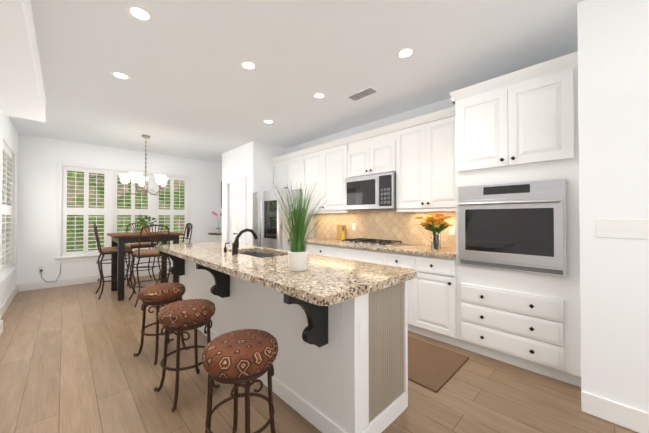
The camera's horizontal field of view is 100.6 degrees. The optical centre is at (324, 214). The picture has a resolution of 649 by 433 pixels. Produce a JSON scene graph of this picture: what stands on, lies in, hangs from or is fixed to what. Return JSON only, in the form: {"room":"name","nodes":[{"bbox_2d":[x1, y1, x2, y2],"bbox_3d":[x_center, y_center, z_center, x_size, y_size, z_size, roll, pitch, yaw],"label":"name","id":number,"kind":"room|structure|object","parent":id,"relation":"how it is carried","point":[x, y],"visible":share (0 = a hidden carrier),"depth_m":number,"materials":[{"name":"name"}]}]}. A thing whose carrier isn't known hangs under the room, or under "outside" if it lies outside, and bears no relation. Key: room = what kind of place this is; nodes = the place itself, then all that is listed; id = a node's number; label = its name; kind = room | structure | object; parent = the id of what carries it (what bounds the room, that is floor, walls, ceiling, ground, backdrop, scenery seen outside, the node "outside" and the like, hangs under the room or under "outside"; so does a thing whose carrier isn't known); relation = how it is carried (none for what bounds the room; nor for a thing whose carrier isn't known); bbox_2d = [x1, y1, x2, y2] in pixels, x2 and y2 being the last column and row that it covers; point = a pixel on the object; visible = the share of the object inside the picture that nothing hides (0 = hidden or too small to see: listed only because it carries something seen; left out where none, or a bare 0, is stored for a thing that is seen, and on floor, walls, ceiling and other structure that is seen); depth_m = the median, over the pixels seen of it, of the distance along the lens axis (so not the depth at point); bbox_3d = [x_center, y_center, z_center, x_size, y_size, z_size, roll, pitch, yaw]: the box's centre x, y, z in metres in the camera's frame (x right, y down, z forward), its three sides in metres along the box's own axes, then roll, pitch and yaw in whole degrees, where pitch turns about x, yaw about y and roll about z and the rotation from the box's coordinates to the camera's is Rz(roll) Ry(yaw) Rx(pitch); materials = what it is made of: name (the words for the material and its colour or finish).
{"room":"dining room and kitchen","nodes":[
{"label":"dining room and kitchen","id":0,"kind":"room"},
{"bbox_2d":[1,115,17,305],"bbox_3d":[-1.964,-0.071,1.107,0.120,2.745,10.400,1,-1,-44],"label":"wall","id":1,"kind":"structure","parent":0,"point":[10,132],"depth_m":4.25,"materials":[{"name":"white paint"}]},
{"bbox_2d":[0,320,2,335],"bbox_3d":[-0.936,1.225,0.244,0.015,0.135,7.750,1,-1,-44],"label":"baseboard","id":2,"kind":"structure","parent":1,"relation":"attached to","point":[1,326],"depth_m":2.97,"materials":[{"name":"white wood"}]},
{"bbox_2d":[1,133,16,284],"bbox_3d":[-4.516,-0.078,3.821,0.097,1.920,1.390,1,-1,-44],"label":"window shutters","id":3,"kind":"object","parent":1,"relation":"attached to","point":[6,210],"visible":0.73,"depth_m":3.96,"materials":[{"name":"white wood"}]},
{"bbox_2d":[1,284,17,317],"bbox_3d":[-4.510,1.264,3.825,0.015,0.135,2.329,1,-1,-44],"label":"baseboard","id":4,"kind":"structure","parent":1,"relation":"attached to","point":[8,301],"depth_m":3.89,"materials":[{"name":"white wood"}]},
{"bbox_2d":[0,0,45,320],"bbox_3d":[-0.852,-0.079,0.339,0.410,2.745,7.750,1,-1,-44],"label":"wall pier","id":5,"kind":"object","parent":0,"point":[22,93],"visible":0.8,"depth_m":2.17,"materials":[{"name":"white paint"}]},
{"bbox_2d":[16,134,221,284],"bbox_3d":[-3.880,-0.015,6.167,4.400,2.745,0.140,1,-1,-44],"label":"wall","id":6,"kind":"structure","parent":0,"point":[39,158],"depth_m":5.04,"materials":[{"name":"white paint"}]},
{"bbox_2d":[38,265,60,280],"bbox_3d":[-5.022,1.085,4.929,0.294,0.323,0.033,1,-1,-44],"label":"outlet","id":7,"kind":"object","parent":6,"relation":"attached to","point":[41,269],"visible":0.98,"depth_m":4.86,"materials":[{"name":"white plastic"}]},
{"bbox_2d":[18,267,170,291],"bbox_3d":[-3.895,1.288,6.029,3.932,0.135,0.015,1,-1,-44],"label":"baseboard","id":8,"kind":"structure","parent":6,"relation":"attached to","point":[53,283],"depth_m":5.12,"materials":[{"name":"white wood"}]},
{"bbox_2d":[54,161,190,262],"bbox_3d":[-4.170,-0.036,5.856,2.390,1.900,0.184,1,-1,-44],"label":"window","id":9,"kind":"structure","parent":6,"relation":"in","point":[59,258],"depth_m":5.53,"materials":[{"name":"white wood"}]},
{"bbox_2d":[62,166,107,255],"bbox_3d":[-4.702,-0.062,5.312,0.662,1.690,0.063,1,-1,-44],"label":"window shutters","id":10,"kind":"object","parent":9,"relation":"attached to","point":[86,211],"depth_m":5.29,"materials":[{"name":"white wood"}]},
{"bbox_2d":[113,171,150,232],"bbox_3d":[-4.159,-0.261,5.840,0.657,1.278,0.063,1,-1,-44],"label":"window shutters","id":11,"kind":"object","parent":9,"relation":"attached to","point":[117,211],"depth_m":5.81,"materials":[{"name":"white wood"}]},
{"bbox_2d":[156,176,186,242],"bbox_3d":[-3.612,-0.108,6.366,0.642,1.573,0.063,1,-1,-44],"label":"window shutters","id":12,"kind":"object","parent":9,"relation":"attached to","point":[171,211],"depth_m":6.37,"materials":[{"name":"white wood"}]},
{"bbox_2d":[222,141,286,244],"bbox_3d":[-1.562,-0.018,5.891,0.788,2.745,1.400,1,-1,-44],"label":"wall","id":13,"kind":"structure","parent":0,"point":[252,162],"depth_m":5.34,"materials":[{"name":"white paint"}]},
{"bbox_2d":[226,177,245,243],"bbox_3d":[-1.859,0.304,5.614,0.017,2.095,0.890,1,-1,-44],"label":"door frame","id":14,"kind":"structure","parent":13,"relation":"attached to","point":[236,180],"depth_m":5.56,"materials":[{"name":"white wood"}]},
{"bbox_2d":[229,181,243,243],"bbox_3d":[-1.843,0.333,5.629,0.114,2.014,0.752,1,-1,-44],"label":"pantry door","id":15,"kind":"structure","parent":13,"relation":"in","point":[236,208],"depth_m":5.66,"materials":[{"name":"white wood"}]},
{"bbox_2d":[9,0,583,162],"bbox_3d":[-0.677,-1.469,2.367,5.100,0.080,10.400,1,-1,-44],"label":"ceiling","id":16,"kind":"structure","parent":0,"point":[191,88],"depth_m":2.51,"materials":[{"name":"white paint"}]},
{"bbox_2d":[110,71,130,79],"bbox_3d":[-2.085,-1.422,2.758,0.170,0.004,0.170,1,-1,-44],"label":"recessed light","id":17,"kind":"object","parent":16,"relation":"in","point":[120,75],"visible":1,"depth_m":2.75,"materials":[{"name":"white"}]},
{"bbox_2d":[125,4,153,21],"bbox_3d":[-1.314,-1.431,1.918,0.170,0.004,0.170,1,-1,-44],"label":"recessed light","id":18,"kind":"object","parent":16,"relation":"in","point":[138,12],"visible":1,"depth_m":1.91,"materials":[{"name":"white glass"}]},
{"bbox_2d":[118,135,168,196],"bbox_3d":[-3.193,-0.860,4.806,0.771,1.084,0.745,1,-1,-44],"label":"chandelier","id":19,"kind":"object","parent":16,"relation":"hanging from","point":[136,178],"visible":1,"depth_m":4.69,"materials":[{"name":"white glass"}]},
{"bbox_2d":[240,60,257,69],"bbox_3d":[-0.723,-1.424,2.572,0.170,0.004,0.170,1,-1,-44],"label":"recessed light","id":20,"kind":"object","parent":16,"relation":"in","point":[248,65],"visible":1,"depth_m":2.57,"materials":[{"name":"white"}]},
{"bbox_2d":[263,119,273,123],"bbox_3d":[-0.846,-1.408,4.081,0.170,0.004,0.170,1,-1,-44],"label":"recessed light","id":21,"kind":"object","parent":16,"relation":"in","point":[268,121],"visible":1,"depth_m":4.07,"materials":[{"name":"white"}]},
{"bbox_2d":[312,92,325,98],"bbox_3d":[-0.062,-1.417,3.212,0.170,0.004,0.170,1,-1,-44],"label":"recessed light","id":22,"kind":"object","parent":16,"relation":"in","point":[319,95],"visible":1,"depth_m":3.20,"materials":[{"name":"white"}]},
{"bbox_2d":[346,87,378,100],"bbox_3d":[0.443,-1.415,3.172,0.150,0.008,0.360,1,-1,-44],"label":"ceiling vent","id":23,"kind":"object","parent":16,"relation":"in","point":[362,93],"visible":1,"depth_m":3.15,"materials":[{"name":"white metal"}]},
{"bbox_2d":[396,47,415,58],"bbox_3d":[0.717,-1.426,2.378,0.170,0.004,0.170,1,-1,-44],"label":"recessed light","id":24,"kind":"object","parent":16,"relation":"in","point":[404,52],"visible":1,"depth_m":2.37,"materials":[{"name":"white"}]},
{"bbox_2d":[0,273,637,432],"bbox_3d":[-0.677,1.355,2.336,5.100,0.080,10.400,1,-1,-44],"label":"floor","id":25,"kind":"structure","parent":0,"point":[70,362],"depth_m":2.03,"materials":[{"name":"brown wood"}]},
{"bbox_2d":[93,224,135,299],"bbox_3d":[-3.519,0.745,4.532,0.549,1.180,0.526,1,-1,-44],"label":"dining chair","id":26,"kind":"object","parent":25,"relation":"on","point":[103,251],"visible":0.9,"depth_m":4.46,"materials":[{"name":"brown metal"}]},
{"bbox_2d":[124,223,156,285],"bbox_3d":[-3.682,0.754,5.379,0.526,1.180,0.549,1,-1,-44],"label":"dining chair","id":27,"kind":"object","parent":25,"relation":"on","point":[133,245],"visible":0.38,"depth_m":5.35,"materials":[{"name":"brown metal"}]},
{"bbox_2d":[107,231,183,300],"bbox_3d":[-3.175,0.837,4.767,0.980,1.010,0.980,1,-1,-44],"label":"dining table","id":28,"kind":"object","parent":25,"relation":"on","point":[119,240],"visible":0.71,"depth_m":4.43,"materials":[{"name":"brown wood"}]},
{"bbox_2d":[135,215,159,232],"bbox_3d":[-3.157,0.162,4.813,0.462,0.339,0.486,1,-1,-44],"label":"potted plant","id":29,"kind":"object","parent":28,"relation":"on","point":[143,220],"visible":0.9,"depth_m":4.74,"materials":[{"name":"green plant"}]},
{"bbox_2d":[128,225,170,306],"bbox_3d":[-2.689,0.741,4.179,0.526,1.180,0.549,1,-1,-44],"label":"dining chair","id":30,"kind":"object","parent":25,"relation":"on","point":[142,253],"visible":0.77,"depth_m":4.03,"materials":[{"name":"brown metal"}]},
{"bbox_2d":[133,283,189,365],"bbox_3d":[-1.540,0.995,2.563,0.422,0.650,0.422,1,-1,-44],"label":"bar stool","id":31,"kind":"object","parent":25,"relation":"on","point":[157,295],"visible":0.75,"depth_m":2.44,"materials":[{"name":"brown fabric"}]},
{"bbox_2d":[156,223,192,283],"bbox_3d":[-2.850,0.751,5.110,0.549,1.180,0.526,1,-1,-44],"label":"dining chair","id":32,"kind":"object","parent":25,"relation":"on","point":[188,226],"visible":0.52,"depth_m":5.14,"materials":[{"name":"brown metal"}]},
{"bbox_2d":[154,299,219,411],"bbox_3d":[-1.025,0.989,2.017,0.384,0.650,0.384,1,-1,-44],"label":"bar stool","id":33,"kind":"object","parent":25,"relation":"on","point":[184,316],"visible":0.94,"depth_m":1.91,"materials":[{"name":"brown fabric"}]},
{"bbox_2d":[208,232,221,241],"bbox_3d":[-2.539,0.918,6.924,0.705,0.895,0.542,1,-1,-44],"label":"base cabinet","id":34,"kind":"object","parent":25,"relation":"on","point":[213,237],"visible":0.19,"depth_m":6.65,"materials":[{"name":"white wood"}]},
{"bbox_2d":[212,211,221,232],"bbox_3d":[-2.678,0.192,6.822,0.338,0.553,0.314,1,-1,-44],"label":"orchid plant","id":35,"kind":"object","parent":34,"relation":"on","point":[218,229],"visible":0.88,"depth_m":6.79,"materials":[{"name":"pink plant"}]},
{"bbox_2d":[202,329,277,432],"bbox_3d":[-0.441,0.983,1.427,0.457,0.650,0.457,1,-1,-44],"label":"bar stool","id":36,"kind":"object","parent":25,"relation":"on","point":[236,358],"visible":1,"depth_m":1.33,"materials":[{"name":"brown fabric"}]},
{"bbox_2d":[155,248,407,432],"bbox_3d":[-0.793,0.874,2.636,0.856,0.890,3.064,1,-1,-44],"label":"kitchen island","id":37,"kind":"object","parent":25,"relation":"on","point":[337,328],"depth_m":1.70,"materials":[{"name":"white wood"}]},
{"bbox_2d":[155,241,416,307],"bbox_3d":[-0.779,0.412,2.668,0.911,0.045,3.176,1,-1,-44],"label":"island countertop","id":38,"kind":"structure","parent":37,"relation":"on","point":[328,280],"depth_m":1.83,"materials":[{"name":"beige stone"}]},
{"bbox_2d":[262,183,333,270],"bbox_3d":[-0.198,0.075,1.849,0.604,0.608,0.567,1,-1,-44],"label":"grass plant","id":39,"kind":"object","parent":38,"relation":"on","point":[297,256],"visible":1,"depth_m":1.80,"materials":[{"name":"green plant"}]},
{"bbox_2d":[253,189,313,250],"bbox_3d":[-0.800,0.456,5.009,0.836,1.753,0.876,1,-1,-44],"label":"fridge","id":40,"kind":"object","parent":25,"relation":"on","point":[268,234],"visible":0.46,"depth_m":4.65,"materials":[{"name":"grey metal"}]},
{"bbox_2d":[308,243,327,255],"bbox_3d":[0.176,0.891,4.205,0.617,0.890,0.638,1,-1,-44],"label":"base cabinet","id":41,"kind":"object","parent":25,"relation":"on","point":[313,248],"depth_m":4.06,"materials":[{"name":"white wood"}]},
{"bbox_2d":[328,247,375,263],"bbox_3d":[0.643,0.886,3.722,0.617,0.890,0.933,1,-1,-44],"label":"base cabinet","id":42,"kind":"object","parent":25,"relation":"on","point":[350,253],"depth_m":3.56,"materials":[{"name":"white wood"}]},
{"bbox_2d":[376,251,403,267],"bbox_3d":[1.055,0.881,3.296,0.617,0.890,0.478,1,-1,-44],"label":"base cabinet","id":43,"kind":"object","parent":25,"relation":"on","point":[390,258],"depth_m":3.16,"materials":[{"name":"white wood"}]},
{"bbox_2d":[404,255,455,345],"bbox_3d":[1.318,0.878,3.024,0.617,0.890,0.504,1,-1,-44],"label":"base cabinet","id":44,"kind":"object","parent":25,"relation":"on","point":[431,295],"depth_m":2.79,"materials":[{"name":"white wood"}]},
{"bbox_2d":[289,235,455,258],"bbox_3d":[0.549,0.423,3.806,0.642,0.042,2.690,1,-1,-44],"label":"countertop","id":45,"kind":"structure","parent":44,"relation":"on","point":[406,248],"depth_m":3.23,"materials":[{"name":"beige stone"}]},
{"bbox_2d":[339,238,403,246],"bbox_3d":[0.644,0.377,3.728,0.480,0.045,0.750,1,-1,-44],"label":"gas cooktop","id":46,"kind":"object","parent":45,"relation":"in","point":[374,242],"visible":1,"depth_m":3.60,"materials":[{"name":"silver metal"}]},
{"bbox_2d":[415,213,452,250],"bbox_3d":[1.192,0.188,2.939,0.378,0.407,0.406,1,-1,-44],"label":"flower vase","id":47,"kind":"object","parent":45,"relation":"on","point":[431,223],"visible":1,"depth_m":2.87,"materials":[{"name":"clear glass"}]},
{"bbox_2d":[408,336,468,391],"bbox_3d":[0.700,1.312,2.611,0.700,0.011,1.080,1,-1,-44],"label":"jute rug","id":48,"kind":"object","parent":25,"relation":"on","point":[434,368],"visible":0.48,"depth_m":2.36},
{"bbox_2d":[452,51,580,386],"bbox_3d":[1.805,0.058,2.530,0.617,2.520,0.892,1,-1,-44],"label":"tall cabinet","id":49,"kind":"object","parent":25,"relation":"on","point":[521,125],"depth_m":2.25,"materials":[{"name":"white wood"}]},
{"bbox_2d":[458,179,566,276],"bbox_3d":[1.552,0.105,2.314,0.103,0.750,0.780,1,-1,-44],"label":"wall oven","id":50,"kind":"object","parent":49,"relation":"in","point":[520,227],"visible":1,"depth_m":2.26,"materials":[{"name":"silver metal"}]},
{"bbox_2d":[287,98,454,236],"bbox_3d":[-0.133,-0.027,5.069,0.120,2.745,7.250,1,-1,-44],"label":"wall","id":51,"kind":"structure","parent":0,"point":[426,109],"depth_m":4.00,"materials":[{"name":"white paint"}]},
{"bbox_2d":[272,155,283,189],"bbox_3d":[-0.731,-0.784,5.362,0.337,0.685,0.512,1,-1,-44],"label":"upper cabinet","id":52,"kind":"object","parent":51,"relation":"attached to","point":[279,161],"depth_m":5.28,"materials":[{"name":"white wood"}]},
{"bbox_2d":[284,151,299,190],"bbox_3d":[-0.454,-0.787,5.076,0.337,0.685,0.511,1,-1,-44],"label":"upper cabinet","id":53,"kind":"object","parent":51,"relation":"attached to","point":[292,160],"depth_m":4.98,"materials":[{"name":"white wood"}]},
{"bbox_2d":[300,145,319,210],"bbox_3d":[-0.093,-0.591,4.701,0.337,1.085,0.644,1,-1,-44],"label":"upper cabinet","id":54,"kind":"object","parent":51,"relation":"attached to","point":[310,157],"depth_m":4.60,"materials":[{"name":"white wood"}]},
{"bbox_2d":[320,139,363,210],"bbox_3d":[0.255,-0.595,4.340,0.337,1.085,0.585,1,-1,-44],"label":"upper cabinet","id":55,"kind":"object","parent":51,"relation":"attached to","point":[332,179],"depth_m":4.23,"materials":[{"name":"white wood"}]},
{"bbox_2d":[344,132,363,178],"bbox_3d":[0.621,-0.839,3.965,0.337,0.605,0.467,1,-1,-44],"label":"upper cabinet","id":56,"kind":"object","parent":51,"relation":"attached to","point":[354,144],"depth_m":3.93,"materials":[{"name":"white wood"}]},
{"bbox_2d":[364,123,395,175],"bbox_3d":[0.867,-0.842,3.711,0.337,0.605,0.466,1,-1,-44],"label":"upper cabinet","id":57,"kind":"object","parent":51,"relation":"attached to","point":[379,143],"depth_m":3.60,"materials":[{"name":"white wood"}]},
{"bbox_2d":[345,172,395,209],"bbox_3d":[0.699,-0.302,3.789,0.432,0.457,0.806,1,-1,-44],"label":"over-the-range microwave","id":58,"kind":"object","parent":57,"relation":"attached to","point":[374,192],"visible":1,"depth_m":3.61,"materials":[{"name":"grey metal"}]},
{"bbox_2d":[396,116,419,210],"bbox_3d":[1.186,-0.606,3.378,0.337,1.085,0.453,1,-1,-44],"label":"upper cabinet","id":59,"kind":"object","parent":51,"relation":"attached to","point":[407,131],"depth_m":3.30,"materials":[{"name":"white wood"}]},
{"bbox_2d":[420,107,451,210],"bbox_3d":[1.424,-0.608,3.132,0.337,1.085,0.457,1,-1,-44],"label":"upper cabinet","id":60,"kind":"object","parent":51,"relation":"attached to","point":[435,127],"depth_m":3.05,"materials":[{"name":"white wood"}]},
{"bbox_2d":[577,0,648,412],"bbox_3d":[3.169,-0.071,1.028,0.990,2.745,3.150,1,-1,-44],"label":"wall","id":61,"kind":"structure","parent":0,"point":[613,78],"depth_m":1.70,"materials":[{"name":"white paint"}]},
{"bbox_2d":[581,391,648,432],"bbox_3d":[2.807,1.230,0.664,0.015,0.135,3.150,1,-1,-44],"label":"baseboard","id":62,"kind":"structure","parent":61,"relation":"attached to","point":[630,418],"depth_m":1.68,"materials":[{"name":"white wood"}]},
{"bbox_2d":[596,219,648,238],"bbox_3d":[1.845,0.089,1.675,0.010,0.118,0.217,1,-1,-44],"label":"switch plate","id":63,"kind":"object","parent":61,"relation":"attached to","point":[625,228],"visible":1,"depth_m":1.67,"materials":[{"name":"white plastic"}]},
{"label":"outside","id":64,"kind":"structure","parent":0,"visible":0},
{"bbox_2d":[62,170,183,251],"bbox_3d":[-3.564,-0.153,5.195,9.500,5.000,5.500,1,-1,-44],"label":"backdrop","id":65,"kind":"structure","parent":64,"point":[92,204],"depth_m":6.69,"materials":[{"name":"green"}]}
]}

